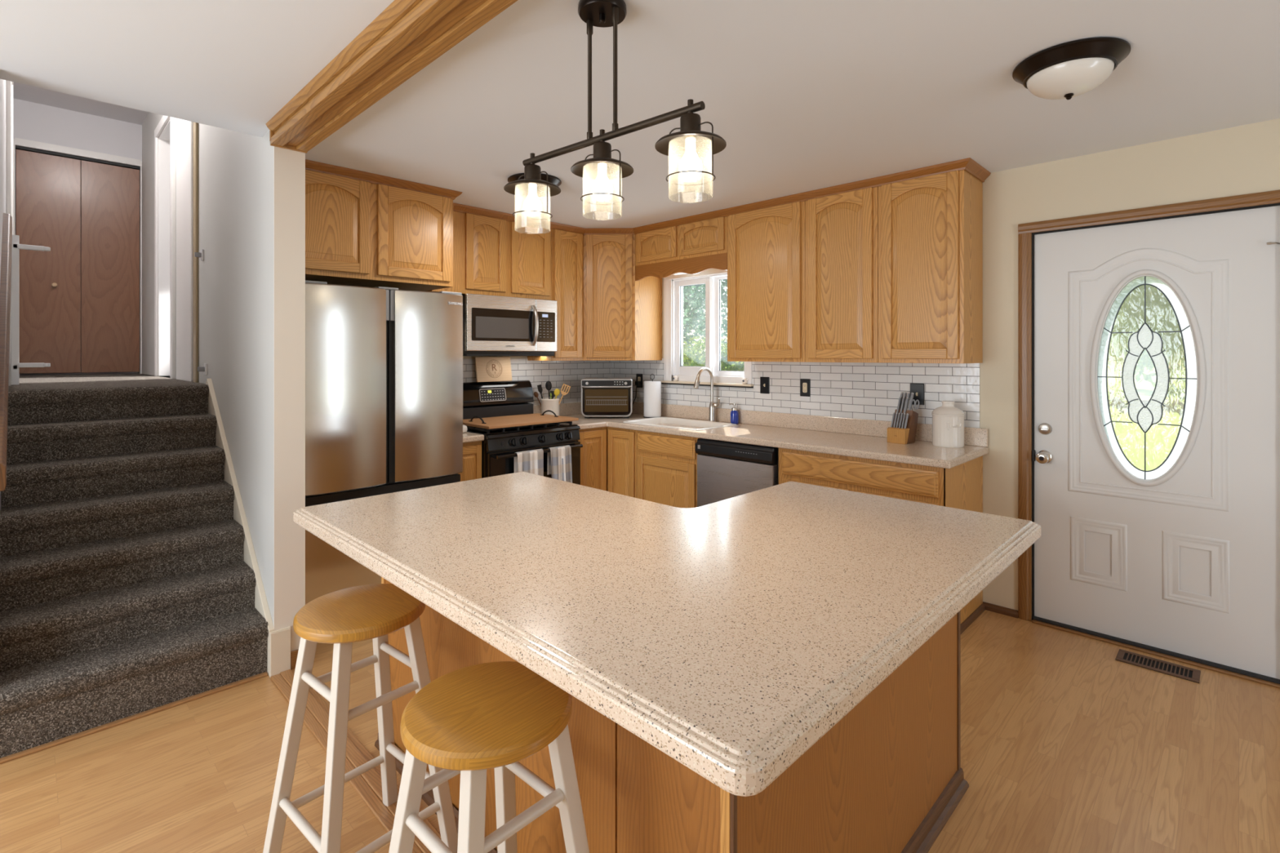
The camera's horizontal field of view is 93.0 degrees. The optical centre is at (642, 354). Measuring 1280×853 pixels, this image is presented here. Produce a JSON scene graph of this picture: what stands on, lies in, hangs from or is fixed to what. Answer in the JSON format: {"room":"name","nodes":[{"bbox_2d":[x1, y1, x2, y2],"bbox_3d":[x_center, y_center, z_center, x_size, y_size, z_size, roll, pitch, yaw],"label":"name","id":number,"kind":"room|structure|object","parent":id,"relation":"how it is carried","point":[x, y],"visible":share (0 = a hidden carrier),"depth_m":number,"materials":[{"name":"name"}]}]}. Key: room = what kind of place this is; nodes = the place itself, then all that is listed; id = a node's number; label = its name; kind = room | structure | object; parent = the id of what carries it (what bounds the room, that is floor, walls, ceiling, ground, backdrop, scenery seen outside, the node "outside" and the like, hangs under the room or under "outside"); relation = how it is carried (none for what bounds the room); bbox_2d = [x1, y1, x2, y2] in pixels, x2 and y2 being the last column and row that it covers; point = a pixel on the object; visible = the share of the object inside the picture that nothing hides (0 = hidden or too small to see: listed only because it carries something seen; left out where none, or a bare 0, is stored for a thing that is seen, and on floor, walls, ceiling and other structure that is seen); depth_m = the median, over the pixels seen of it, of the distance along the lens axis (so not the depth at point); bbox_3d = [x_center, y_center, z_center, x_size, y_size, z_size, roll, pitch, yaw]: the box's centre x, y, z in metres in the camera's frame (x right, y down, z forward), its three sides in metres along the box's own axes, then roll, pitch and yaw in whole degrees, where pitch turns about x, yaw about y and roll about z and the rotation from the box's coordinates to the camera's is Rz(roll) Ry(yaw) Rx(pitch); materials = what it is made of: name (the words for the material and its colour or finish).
{"room":"kitchen","nodes":[
{"label":"kitchen","id":0,"kind":"room"},
{"bbox_2d":[0,79,5,513],"bbox_3d":[-3.903,-0.376,3.645,4.380,3.610,0.120,0,0,45],"label":"wall","id":1,"kind":"structure","parent":0,"point":[2,82],"depth_m":2.88,"materials":[{"name":"white paint"}]},
{"bbox_2d":[0,213,12,491],"bbox_3d":[-2.663,-0.123,2.531,1.410,1.163,0.035,0,0,45],"label":"handrail","id":2,"kind":"object","parent":1,"relation":"attached to","point":[6,239],"visible":0.91,"depth_m":2.46,"materials":[{"name":"brown wood"}]},
{"bbox_2d":[5,80,13,386],"bbox_3d":[-3.989,-0.877,3.828,1.000,2.108,0.020,0,0,45],"label":"trim","id":3,"kind":"structure","parent":1,"relation":"attached to","point":[9,85],"depth_m":3.48,"materials":[{"name":"white paint"}]},
{"bbox_2d":[11,235,50,385],"bbox_3d":[-3.530,-0.237,3.502,0.813,0.788,0.148,0,0,45],"label":"baby gate","id":4,"kind":"object","parent":1,"relation":"attached to","point":[15,365],"visible":0.99,"depth_m":3.19,"materials":[{"name":"white plastic"}]},
{"bbox_2d":[13,97,142,375],"bbox_3d":[-5.134,-0.376,5.517,0.200,3.610,0.885,0,0,45],"label":"wall","id":5,"kind":"structure","parent":0,"point":[35,122],"depth_m":5.44,"materials":[{"name":"white paint"}]},
{"bbox_2d":[13,137,142,373],"bbox_3d":[-5.079,-0.834,5.453,0.067,2.023,0.894,0,0,45],"label":"door","id":6,"kind":"structure","parent":5,"relation":"in","point":[79,298],"depth_m":5.46,"materials":[{"name":"brown wood"}]},
{"bbox_2d":[13,81,148,124],"bbox_3d":[-3.595,-2.231,4.030,4.480,0.100,1.100,0,0,45],"label":"ceiling","id":7,"kind":"structure","parent":0,"point":[20,91],"depth_m":5.28,"materials":[{"name":"white paint"}]},
{"bbox_2d":[8,373,205,390],"bbox_3d":[-3.954,0.227,4.467,3.155,0.100,0.980,0,0,45],"label":"floor","id":8,"kind":"structure","parent":0,"point":[90,380],"depth_m":4.03,"materials":[{"name":"wood"}]},
{"bbox_2d":[142,111,274,627],"bbox_3d":[-3.191,-0.376,4.316,4.456,3.610,0.125,0,0,45],"label":"wall","id":9,"kind":"structure","parent":0,"point":[236,169],"depth_m":3.13,"materials":[{"name":"grey paint"}]},
{"bbox_2d":[0,671,267,764],"bbox_3d":[-1.976,1.423,2.421,0.045,0.012,0.835,0,0,45],"label":"trim","id":10,"kind":"structure","parent":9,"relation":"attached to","point":[57,742],"depth_m":2.36,"materials":[{"name":"brown wood"}]},
{"bbox_2d":[154,115,193,382],"bbox_3d":[-3.495,-0.902,4.599,1.575,2.158,0.147,0,0,45],"label":"door frame","id":11,"kind":"structure","parent":9,"relation":"attached to","point":[164,144],"depth_m":4.47,"materials":[{"name":"white paint"}]},
{"bbox_2d":[193,121,198,382],"bbox_3d":[-2.877,-1.002,3.908,0.085,2.358,0.016,0,0,45],"label":"trim","id":12,"kind":"structure","parent":9,"relation":"attached to","point":[195,124],"depth_m":3.88,"materials":[{"name":"beige paint"}]},
{"bbox_2d":[194,248,204,261],"bbox_3d":[-2.751,-0.621,3.764,0.040,0.070,0.045,0,0,45],"label":"hinge","id":13,"kind":"object","parent":9,"relation":"attached to","point":[201,254],"visible":1,"depth_m":3.76,"materials":[{"name":"white plastic"}]},
{"bbox_2d":[197,363,207,374],"bbox_3d":[-2.678,0.086,3.693,0.040,0.070,0.045,0,0,45],"label":"hinge","id":14,"kind":"object","parent":9,"relation":"attached to","point":[204,368],"visible":1,"depth_m":3.69,"materials":[{"name":"white plastic"}]},
{"bbox_2d":[205,378,274,675],"bbox_3d":[-2.135,0.784,3.175,1.362,1.289,0.022,0,0,45],"label":"trim","id":15,"kind":"structure","parent":9,"relation":"attached to","point":[261,605],"depth_m":3.07,"materials":[{"name":"beige paint"}]},
{"bbox_2d":[305,159,462,199],"bbox_3d":[-1.601,-0.997,3.557,0.327,0.045,1.016,0,0,45],"label":"crown molding","id":16,"kind":"structure","parent":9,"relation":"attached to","point":[310,165],"depth_m":3.45,"materials":[{"name":"brown wood"}]},
{"bbox_2d":[462,355,527,359],"bbox_3d":[-1.341,0.204,4.611,0.120,2.450,2.890,0,0,45],"label":"wall","id":17,"kind":"structure","parent":0,"point":[464,357],"depth_m":4.77,"materials":[{"name":"beige paint"}]},
{"bbox_2d":[305,168,453,291],"bbox_3d":[-1.741,-0.705,3.665,0.631,0.556,0.973,0,0,45],"label":"upper cabinet","id":18,"kind":"object","parent":17,"relation":"attached to","point":[358,233],"visible":0.77,"depth_m":3.47,"materials":[{"name":"brown wood"}]},
{"bbox_2d":[426,210,551,300],"bbox_3d":[-1.158,-0.702,4.461,0.346,0.562,0.976,0,0,45],"label":"upper cabinet","id":19,"kind":"object","parent":17,"relation":"attached to","point":[492,256],"visible":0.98,"depth_m":4.35,"materials":[{"name":"brown wood"}]},
{"bbox_2d":[462,293,556,355],"bbox_3d":[-1.043,-0.204,4.492,0.452,0.425,0.763,0,0,45],"label":"microwave","id":20,"kind":"object","parent":19,"relation":"attached to","point":[493,325],"visible":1,"depth_m":4.33,"materials":[{"name":"silver metal"}]},
{"bbox_2d":[462,359,612,405],"bbox_3d":[-0.962,0.230,4.905,0.008,0.398,1.940,0,0,45],"label":"wall tile","id":21,"kind":"structure","parent":17,"relation":"attached to","point":[571,373],"depth_m":5.12,"materials":[{"name":"tile"}]},
{"bbox_2d":[527,229,583,360],"bbox_3d":[-0.703,-0.469,4.924,0.346,1.028,0.318,0,0,45],"label":"upper cabinet","id":22,"kind":"object","parent":17,"relation":"attached to","point":[567,247],"visible":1,"depth_m":4.80,"materials":[{"name":"brown wood"}]},
{"bbox_2d":[533,402,581,415],"bbox_3d":[-0.603,0.464,5.251,0.020,0.102,0.928,0,0,45],"label":"backsplash","id":23,"kind":"structure","parent":17,"relation":"attached to","point":[572,408],"depth_m":5.20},
{"bbox_2d":[0,0,1279,228],"bbox_3d":[-0.345,-1.071,1.046,6.540,0.100,6.860,0,0,45],"label":"ceiling","id":24,"kind":"structure","parent":0,"point":[802,95],"depth_m":2.27,"materials":[{"name":"white paint"}]},
{"bbox_2d":[266,0,517,153],"bbox_3d":[0.267,-0.975,0.911,5.240,0.092,0.183,0,0,45],"label":"ceiling beam","id":25,"kind":"structure","parent":24,"relation":"attached to","point":[407,36],"depth_m":1.98,"materials":[{"name":"brown wood"}]},
{"bbox_2d":[503,0,726,220],"bbox_3d":[-0.118,-0.713,1.772,0.819,0.616,0.184,0,0,41],"label":"pendant light","id":26,"kind":"object","parent":24,"relation":"hanging from","point":[690,144],"visible":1,"depth_m":1.74,"materials":[{"name":"black metal"}]},
{"bbox_2d":[503,152,560,220],"bbox_3d":[-0.359,-0.530,1.979,0.183,0.251,0.183,0,0,45],"label":"shade","id":27,"kind":"object","parent":26,"relation":"attached to","point":[532,187],"depth_m":1.97,"materials":[{"name":"glass"}]},
{"bbox_2d":[507,173,561,198],"bbox_3d":[-0.632,-0.963,3.549,0.310,0.116,0.310,0,0,45],"label":"ceiling light","id":28,"kind":"object","parent":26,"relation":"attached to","point":[551,179],"visible":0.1,"depth_m":3.45,"materials":[{"name":"brown metal"}]},
{"bbox_2d":[570,128,633,218],"bbox_3d":[-0.118,-0.530,1.772,0.183,0.251,0.183,0,0,45],"label":"shade","id":29,"kind":"object","parent":26,"relation":"attached to","point":[602,168],"depth_m":1.76,"materials":[{"name":"clear glass"}]},
{"bbox_2d":[654,98,726,195],"bbox_3d":[0.123,-0.530,1.564,0.183,0.251,0.183,0,0,45],"label":"shade","id":30,"kind":"object","parent":26,"relation":"attached to","point":[690,144],"depth_m":1.55,"materials":[{"name":"clear glass"}]},
{"bbox_2d":[1012,36,1130,99],"bbox_3d":[1.481,-0.954,2.111,0.336,0.132,0.336,0,0,45],"label":"ceiling light","id":31,"kind":"object","parent":24,"relation":"attached to","point":[1067,70],"visible":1,"depth_m":2.03,"materials":[{"name":"glass"}]},
{"bbox_2d":[0,609,1279,852],"bbox_3d":[-0.352,1.459,1.038,6.300,0.060,6.600,0,0,45],"label":"floor","id":32,"kind":"structure","parent":0,"point":[1068,746],"depth_m":2.09,"materials":[{"name":"laminate"}]},
{"bbox_2d":[0,384,268,758],"bbox_3d":[-2.426,0.803,2.865,1.313,1.252,0.834,0,0,45],"label":"staircase","id":33,"kind":"structure","parent":32,"relation":"on","point":[127,587],"depth_m":2.70,"materials":[{"name":"carpet"}]},
{"bbox_2d":[274,146,305,651],"bbox_3d":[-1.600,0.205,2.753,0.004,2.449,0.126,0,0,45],"label":"wall pier","id":34,"kind":"object","parent":32,"relation":"on","point":[289,165],"visible":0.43,"depth_m":2.75,"materials":[{"name":"beige paint"}]},
{"bbox_2d":[269,626,290,677],"bbox_3d":[-1.622,1.329,2.716,0.016,0.200,0.081,0,0,45],"label":"baseboard","id":35,"kind":"object","parent":34,"relation":"attached to","point":[280,639],"visible":0.99,"depth_m":2.71,"materials":[{"name":"beige paint"}]},
{"bbox_2d":[290,648,298,670],"bbox_3d":[-1.646,1.387,2.850,0.234,0.085,0.077,0,0,45],"label":"baseboard","id":36,"kind":"structure","parent":34,"relation":"attached to","point":[294,654],"depth_m":2.75,"materials":[{"name":"brown wood"}]},
{"bbox_2d":[270,668,441,852],"bbox_3d":[-1.029,1.422,2.149,1.624,0.014,0.105,0,0,45],"label":"trim","id":37,"kind":"structure","parent":32,"relation":"on","point":[368,785],"depth_m":2.14,"materials":[{"name":"brown wood"}]},
{"bbox_2d":[262,583,457,852],"bbox_3d":[-0.777,1.060,1.681,0.386,0.738,0.386,0,0,40],"label":"bar stool","id":38,"kind":"object","parent":32,"relation":"on","point":[342,618],"visible":0.94,"depth_m":1.65,"materials":[{"name":"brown wood"}]},
{"bbox_2d":[305,280,462,604],"bbox_3d":[-1.654,0.526,3.601,0.770,1.806,0.894,0,0,45],"label":"refrigerator","id":39,"kind":"object","parent":32,"relation":"on","point":[384,366],"visible":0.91,"depth_m":3.28,"materials":[{"name":"silver metal"}]},
{"bbox_2d":[458,440,481,481],"bbox_3d":[-1.334,0.993,4.082,0.626,0.872,0.217,0,0,45],"label":"base cabinet","id":40,"kind":"object","parent":32,"relation":"on","point":[472,451],"visible":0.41,"depth_m":3.88,"materials":[{"name":"brown wood"}]},
{"bbox_2d":[462,431,484,443],"bbox_3d":[-1.328,0.484,4.077,0.642,0.142,0.218,0,0,45],"label":"countertop","id":41,"kind":"structure","parent":40,"relation":"on","point":[468,437],"depth_m":3.88,"materials":[{"name":"stone"}]},
{"bbox_2d":[388,661,589,852],"bbox_3d":[-0.307,1.060,1.215,0.386,0.738,0.386,0,0,42],"label":"bar stool","id":42,"kind":"object","parent":32,"relation":"on","point":[468,722],"visible":0.94,"depth_m":1.19,"materials":[{"name":"beige paint"}]},
{"bbox_2d":[462,380,582,484],"bbox_3d":[-0.929,0.817,4.397,0.727,1.225,0.789,0,0,45],"label":"gas range","id":43,"kind":"object","parent":32,"relation":"on","point":[500,446],"depth_m":4.36,"materials":[{"name":"black metal"}]},
{"bbox_2d":[474,356,511,382],"bbox_3d":[-1.139,0.109,4.637,0.043,0.189,0.304,0,0,45],"label":"cutting board","id":44,"kind":"object","parent":43,"relation":"on","point":[488,369],"visible":1,"depth_m":4.62,"materials":[{"name":"brown wood"}]},
{"bbox_2d":[466,422,580,439],"bbox_3d":[-0.961,0.532,4.410,0.664,0.035,0.764,0,0,45],"label":"cooktop","id":45,"kind":"object","parent":43,"relation":"in","point":[535,431],"depth_m":4.17,"materials":[{"name":"black"}]},
{"bbox_2d":[514,448,543,475],"bbox_3d":[-0.756,0.829,4.058,0.054,0.377,0.210,0,0,45],"label":"dish towel","id":46,"kind":"object","parent":43,"relation":"hanging from","point":[531,461],"visible":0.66,"depth_m":4.05,"materials":[{"name":"fabric"}]},
{"bbox_2d":[547,444,572,483],"bbox_3d":[-0.574,0.829,4.243,0.055,0.377,0.189,0,0,45],"label":"dish towel","id":47,"kind":"object","parent":43,"relation":"hanging from","point":[559,460],"visible":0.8,"depth_m":4.24,"materials":[{"name":"fabric"}]},
{"bbox_2d":[577,426,636,497],"bbox_3d":[-0.279,0.993,4.937,0.931,0.872,0.931,0,0,45],"label":"base cabinet","id":48,"kind":"object","parent":32,"relation":"on","point":[608,455],"visible":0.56,"depth_m":4.61,"materials":[{"name":"brown wood"}]},
{"bbox_2d":[636,430,698,508],"bbox_3d":[0.369,0.993,4.513,0.585,0.872,0.626,0,0,45],"label":"base cabinet","id":49,"kind":"object","parent":32,"relation":"on","point":[667,464],"visible":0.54,"depth_m":4.28,"materials":[{"name":"brown wood"}]},
{"bbox_2d":[374,577,968,852],"bbox_3d":[0.049,0.995,2.115,1.618,0.868,1.294,0,0,45],"label":"base cabinet","id":50,"kind":"object","parent":32,"relation":"on","point":[888,777],"visible":0.22,"depth_m":1.49,"materials":[{"name":"brown wood"}]},
{"bbox_2d":[293,471,1040,796],"bbox_3d":[0.027,0.538,1.968,1.851,0.046,1.589,0,0,45],"label":"countertop","id":51,"kind":"structure","parent":50,"relation":"on","point":[731,636],"depth_m":1.35,"materials":[{"name":"beige stone"}]},
{"bbox_2d":[694,438,778,506],"bbox_3d":[0.790,0.993,4.079,0.617,0.872,0.642,0,0,45],"label":"dishwasher","id":52,"kind":"object","parent":32,"relation":"on","point":[726,470],"visible":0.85,"depth_m":3.87,"materials":[{"name":"silver"}]},
{"bbox_2d":[778,448,985,634],"bbox_3d":[1.368,0.993,3.532,0.967,0.872,0.626,0,0,45],"label":"base cabinet","id":53,"kind":"object","parent":32,"relation":"on","point":[960,486],"visible":0.23,"depth_m":3.25,"materials":[{"name":"brown wood"}]},
{"bbox_2d":[533,401,988,468],"bbox_3d":[0.501,0.484,4.169,3.122,0.142,0.933,0,0,45],"label":"countertop","id":54,"kind":"structure","parent":53,"relation":"on","point":[839,436],"depth_m":3.89,"materials":[{"name":"beige stone"}]},
{"bbox_2d":[540,397,559,415],"bbox_3d":[-0.747,0.433,4.909,0.156,0.163,0.156,0,0,45],"label":"utensil crock","id":55,"kind":"object","parent":54,"relation":"on","point":[553,405],"visible":0.59,"depth_m":4.85,"materials":[{"name":"white ceramic"}]},
{"bbox_2d":[537,384,542,399],"bbox_3d":[-0.814,0.367,4.908,0.082,0.258,0.010,0,0,0],"label":"turner","id":56,"kind":"object","parent":55,"relation":"in","point":[540,387],"visible":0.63,"depth_m":4.91,"materials":[{"name":"black"}]},
{"bbox_2d":[545,381,551,399],"bbox_3d":[-0.767,0.353,4.941,0.048,0.285,0.023,0,0,20],"label":"ladle","id":57,"kind":"object","parent":55,"relation":"in","point":[548,385],"visible":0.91,"depth_m":4.94,"materials":[{"name":"black"}]},
{"bbox_2d":[554,388,559,399],"bbox_3d":[-0.700,0.383,4.888,0.064,0.225,0.011,0,0,0],"label":"spoon","id":58,"kind":"object","parent":55,"relation":"in","point":[557,391],"visible":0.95,"depth_m":4.88,"materials":[{"name":"yellow"}]},
{"bbox_2d":[559,383,570,404],"bbox_3d":[-0.651,0.363,4.890,0.145,0.267,0.020,0,0,11],"label":"slotted spatula","id":59,"kind":"object","parent":55,"relation":"in","point":[563,393],"visible":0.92,"depth_m":4.88,"materials":[{"name":"brown wood"}]},
{"bbox_2d":[581,377,632,418],"bbox_3d":[-0.295,0.354,5.065,0.414,0.322,0.372,0,0,0],"label":"toaster oven","id":60,"kind":"object","parent":54,"relation":"on","point":[601,397],"visible":1,"depth_m":4.90,"materials":[{"name":"silver metal"}]},
{"bbox_2d":[643,373,661,417],"bbox_3d":[0.078,0.335,5.011,0.148,0.359,0.148,0,0,45],"label":"paper towel holder","id":61,"kind":"object","parent":54,"relation":"on","point":[651,374],"visible":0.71,"depth_m":5.00,"materials":[{"name":"black"}]},
{"bbox_2d":[644,381,661,417],"bbox_3d":[0.078,0.362,5.011,0.142,0.288,0.142,0,0,45],"label":"paper towel roll","id":62,"kind":"object","parent":61,"relation":"on","point":[652,389],"visible":1,"depth_m":4.95,"materials":[{"name":"white"}]},
{"bbox_2d":[622,417,737,430],"bbox_3d":[0.268,0.604,4.558,0.770,0.195,0.480,0,0,45],"label":"sink","id":63,"kind":"object","parent":54,"relation":"in","point":[648,421],"visible":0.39,"depth_m":4.72,"materials":[{"name":"white"}]},
{"bbox_2d":[693,367,719,422],"bbox_3d":[0.490,0.304,4.587,0.118,0.422,0.240,0,0,45],"label":"faucet","id":64,"kind":"object","parent":54,"relation":"on","point":[712,405],"visible":0.98,"depth_m":4.65,"materials":[{"name":"silver metal"}]},
{"bbox_2d":[728,403,738,424],"bbox_3d":[0.685,0.437,4.545,0.062,0.155,0.062,0,0,45],"label":"soap dispenser","id":65,"kind":"object","parent":54,"relation":"on","point":[734,413],"visible":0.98,"depth_m":4.52,"materials":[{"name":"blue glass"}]},
{"bbox_2d":[730,410,738,424],"bbox_3d":[0.686,0.464,4.545,0.062,0.102,0.062,0,0,45],"label":"bottle","id":66,"kind":"object","parent":65,"relation":"attached to","point":[734,414],"depth_m":4.52,"materials":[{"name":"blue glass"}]},
{"bbox_2d":[887,408,918,444],"bbox_3d":[1.534,0.420,3.586,0.161,0.189,0.110,0,0,-39],"label":"knife block","id":67,"kind":"object","parent":54,"relation":"on","point":[895,435],"visible":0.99,"depth_m":3.55,"materials":[{"name":"brown wood"}]},
{"bbox_2d":[890,412,895,426],"bbox_3d":[1.483,0.390,3.601,0.050,0.098,0.011,0,0,-39],"label":"knife","id":68,"kind":"object","parent":67,"relation":"on","point":[894,413],"visible":0.99,"depth_m":3.60,"materials":[{"name":"grey metal"}]},
{"bbox_2d":[893,412,897,427],"bbox_3d":[1.493,0.390,3.588,0.050,0.098,0.011,0,0,-39],"label":"knife","id":69,"kind":"object","parent":67,"relation":"on","point":[896,413],"visible":0.99,"depth_m":3.58,"materials":[{"name":"grey metal"}]},
{"bbox_2d":[896,396,901,413],"bbox_3d":[1.529,0.306,3.628,0.058,0.115,0.012,0,0,-38],"label":"knife","id":70,"kind":"object","parent":67,"relation":"in","point":[900,397],"visible":0.99,"depth_m":3.62,"materials":[{"name":"grey metal"}]},
{"bbox_2d":[898,413,903,427],"bbox_3d":[1.514,0.390,3.562,0.050,0.098,0.011,0,0,-39],"label":"knife","id":71,"kind":"object","parent":67,"relation":"on","point":[902,414],"visible":0.98,"depth_m":3.56,"materials":[{"name":"grey metal"}]},
{"bbox_2d":[899,396,905,415],"bbox_3d":[1.542,0.306,3.611,0.058,0.115,0.012,0,0,-38],"label":"knife","id":72,"kind":"object","parent":67,"relation":"in","point":[904,397],"visible":0.97,"depth_m":3.61,"materials":[{"name":"grey metal"}]},
{"bbox_2d":[901,413,906,428],"bbox_3d":[1.524,0.390,3.550,0.050,0.098,0.011,0,0,-39],"label":"knife","id":73,"kind":"object","parent":67,"relation":"on","point":[904,414],"visible":0.99,"depth_m":3.54,"materials":[{"name":"grey metal"}]},
{"bbox_2d":[902,396,908,416],"bbox_3d":[1.556,0.306,3.594,0.058,0.115,0.012,0,0,-38],"label":"knife","id":74,"kind":"object","parent":67,"relation":"in","point":[907,397],"visible":0.98,"depth_m":3.59,"materials":[{"name":"grey metal"}]},
{"bbox_2d":[908,392,913,410],"bbox_3d":[1.590,0.283,3.604,0.062,0.121,0.014,0,0,-39],"label":"knife","id":75,"kind":"object","parent":67,"relation":"in","point":[912,393],"visible":1,"depth_m":3.60,"materials":[{"name":"grey metal"}]},
{"bbox_2d":[911,399,919,411],"bbox_3d":[1.606,0.316,3.583,0.047,0.104,0.054,0,0,20],"label":"scissors","id":76,"kind":"object","parent":67,"relation":"in","point":[913,408],"visible":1,"depth_m":3.58,"materials":[{"name":"grey metal"}]},
{"bbox_2d":[931,400,964,448],"bbox_3d":[1.730,0.388,3.444,0.168,0.254,0.168,0,0,45],"label":"canister","id":77,"kind":"object","parent":54,"relation":"on","point":[948,420],"visible":1,"depth_m":3.38,"materials":[{"name":"white ceramic"}]},
{"bbox_2d":[1115,648,1200,683],"bbox_3d":[2.363,1.425,2.791,0.290,0.006,0.135,0,0,45],"label":"floor vent","id":78,"kind":"object","parent":32,"relation":"in","point":[1188,673],"visible":1,"depth_m":2.78,"materials":[{"name":"black"}]},
{"bbox_2d":[662,118,1279,610],"bbox_3d":[2.010,0.204,3.442,6.540,2.450,0.140,0,0,45],"label":"wall","id":79,"kind":"structure","parent":0,"point":[1244,159],"depth_m":3.19,"materials":[{"name":"beige paint"}]},
{"bbox_2d":[583,234,662,360],"bbox_3d":[-0.274,-0.469,5.156,0.632,1.028,0.612,0,0,45],"label":"upper cabinet","id":80,"kind":"object","parent":79,"relation":"attached to","point":[623,314],"visible":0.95,"depth_m":4.91,"materials":[{"name":"brown wood"}]},
{"bbox_2d":[635,216,727,280],"bbox_3d":[0.373,-0.791,4.706,0.918,0.384,0.346,0,0,45],"label":"upper cabinet","id":81,"kind":"object","parent":79,"relation":"attached to","point":[695,247],"visible":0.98,"depth_m":4.55,"materials":[{"name":"brown wood"}]},
{"bbox_2d":[660,268,753,387],"bbox_3d":[0.532,-0.228,4.856,0.912,0.946,0.175,0,0,45],"label":"window","id":82,"kind":"structure","parent":79,"relation":"in","point":[673,285],"depth_m":4.92,"materials":[{"name":"white plastic"}]},
{"bbox_2d":[453,157,991,235],"bbox_3d":[0.424,-0.997,4.141,3.343,0.045,1.214,0,0,16],"label":"crown molding","id":83,"kind":"structure","parent":79,"relation":"attached to","point":[969,165],"depth_m":4.03,"materials":[{"name":"brown wood"}]},
{"bbox_2d":[727,200,805,362],"bbox_3d":[0.918,-0.469,4.170,0.607,1.028,0.346,0,0,45],"label":"upper cabinet","id":84,"kind":"object","parent":79,"relation":"attached to","point":[766,246],"visible":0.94,"depth_m":4.02,"materials":[{"name":"brown wood"}]},
{"bbox_2d":[612,358,979,427],"bbox_3d":[0.812,0.229,4.515,3.070,0.400,0.008,0,0,45],"label":"wall tile","id":85,"kind":"structure","parent":79,"relation":"attached to","point":[855,390],"depth_m":4.04,"materials":[{"name":"white tile"}]},
{"bbox_2d":[632,381,640,404],"bbox_3d":[-0.069,0.365,5.330,0.106,0.272,0.042,0,0,30],"label":"plug","id":86,"kind":"object","parent":85,"relation":"attached to","point":[637,383],"visible":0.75,"depth_m":5.31,"materials":[{"name":"black"}]},
{"bbox_2d":[635,373,642,387],"bbox_3d":[-0.031,0.226,5.332,0.078,0.122,0.008,0,0,45],"label":"outlet plate","id":87,"kind":"object","parent":85,"relation":"attached to","point":[638,376],"visible":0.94,"depth_m":5.33,"materials":[{"name":"black"}]},
{"bbox_2d":[760,377,769,393],"bbox_3d":[0.885,0.221,4.425,0.078,0.122,0.018,0,0,45],"label":"wall plate","id":88,"kind":"object","parent":85,"relation":"attached to","point":[764,381],"visible":1,"depth_m":4.42,"materials":[{"name":"black"}]},
{"bbox_2d":[800,378,810,396],"bbox_3d":[1.122,0.226,4.199,0.078,0.122,0.008,0,0,45],"label":"outlet plate","id":89,"kind":"object","parent":85,"relation":"attached to","point":[805,384],"visible":1,"depth_m":4.20,"materials":[{"name":"black"}]},
{"bbox_2d":[802,382,807,392],"bbox_3d":[1.119,0.226,4.197,0.033,0.068,0.002,0,0,45],"label":"receptacle","id":90,"kind":"object","parent":89,"relation":"attached to","point":[804,384],"depth_m":4.20,"materials":[{"name":"beige"}]},
{"bbox_2d":[910,383,924,404],"bbox_3d":[1.655,0.237,3.669,0.084,0.128,0.018,0,0,45],"label":"wall plate","id":91,"kind":"object","parent":85,"relation":"attached to","point":[917,389],"visible":0.93,"depth_m":3.67,"materials":[{"name":"black"}]},
{"bbox_2d":[631,401,987,447],"bbox_3d":[0.826,0.464,4.483,3.095,0.102,0.020,0,0,45],"label":"backsplash","id":92,"kind":"structure","parent":79,"relation":"attached to","point":[978,437],"depth_m":4.16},
{"bbox_2d":[805,186,878,362],"bbox_3d":[1.302,-0.469,3.793,0.466,1.028,0.346,0,0,45],"label":"upper cabinet","id":93,"kind":"object","parent":79,"relation":"attached to","point":[842,229],"visible":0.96,"depth_m":3.65,"materials":[{"name":"brown wood"}]},
{"bbox_2d":[878,169,982,363],"bbox_3d":[1.634,-0.469,3.467,0.459,1.028,0.346,0,0,45],"label":"upper cabinet","id":94,"kind":"object","parent":79,"relation":"attached to","point":[931,227],"visible":1,"depth_m":3.32,"materials":[{"name":"brown wood"}]},
{"bbox_2d":[982,601,1017,618],"bbox_3d":[1.977,1.411,3.362,0.176,0.036,0.020,0,0,45],"label":"baseboard","id":95,"kind":"structure","parent":79,"relation":"attached to","point":[988,606],"depth_m":3.35,"materials":[{"name":"brown wood"}]},
{"bbox_2d":[1017,189,1279,688],"bbox_3d":[2.451,0.359,2.957,1.068,2.140,0.174,0,0,45],"label":"door","id":96,"kind":"structure","parent":79,"relation":"in","point":[1148,347],"depth_m":2.92,"materials":[{"name":"white paint"}]},
{"label":"outside","id":97,"kind":"structure","parent":0,"visible":0},
{"bbox_3d":[31.398,1.889,37.837,120.000,0.280,89.600,0,0,45],"label":"lawn","id":98,"kind":"structure","parent":97,"visible":0},
{"bbox_2d":[683,342,700,364],"bbox_3d":[0.845,0.677,12.411,1.885,2.156,1.505,0,0,41],"label":"bush","id":99,"kind":"object","parent":98,"relation":"on","point":[684,346],"visible":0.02,"depth_m":12.16,"materials":[{"name":"green plant"}]},
{"bbox_2d":[683,284,705,355],"bbox_3d":[-0.189,-1.713,20.386,5.853,6.936,4.614,0,0,18],"label":"tree","id":100,"kind":"object","parent":98,"relation":"on","point":[686,326],"visible":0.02,"depth_m":19.05,"materials":[{"name":"green plant"}]},
{"bbox_2d":[683,279,741,368],"bbox_3d":[3.275,-2.077,14.956,5.327,7.666,4.680,0,0,-24],"label":"tree","id":101,"kind":"object","parent":98,"relation":"on","point":[688,289],"visible":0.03,"depth_m":15.01,"materials":[{"name":"green plant"}]},
{"bbox_2d":[683,335,744,370],"bbox_3d":[1.199,0.627,10.089,1.866,2.254,1.767,0,0,41],"label":"bush","id":102,"kind":"object","parent":98,"relation":"on","point":[697,361],"visible":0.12,"depth_m":9.68,"materials":[{"name":"green plant"}]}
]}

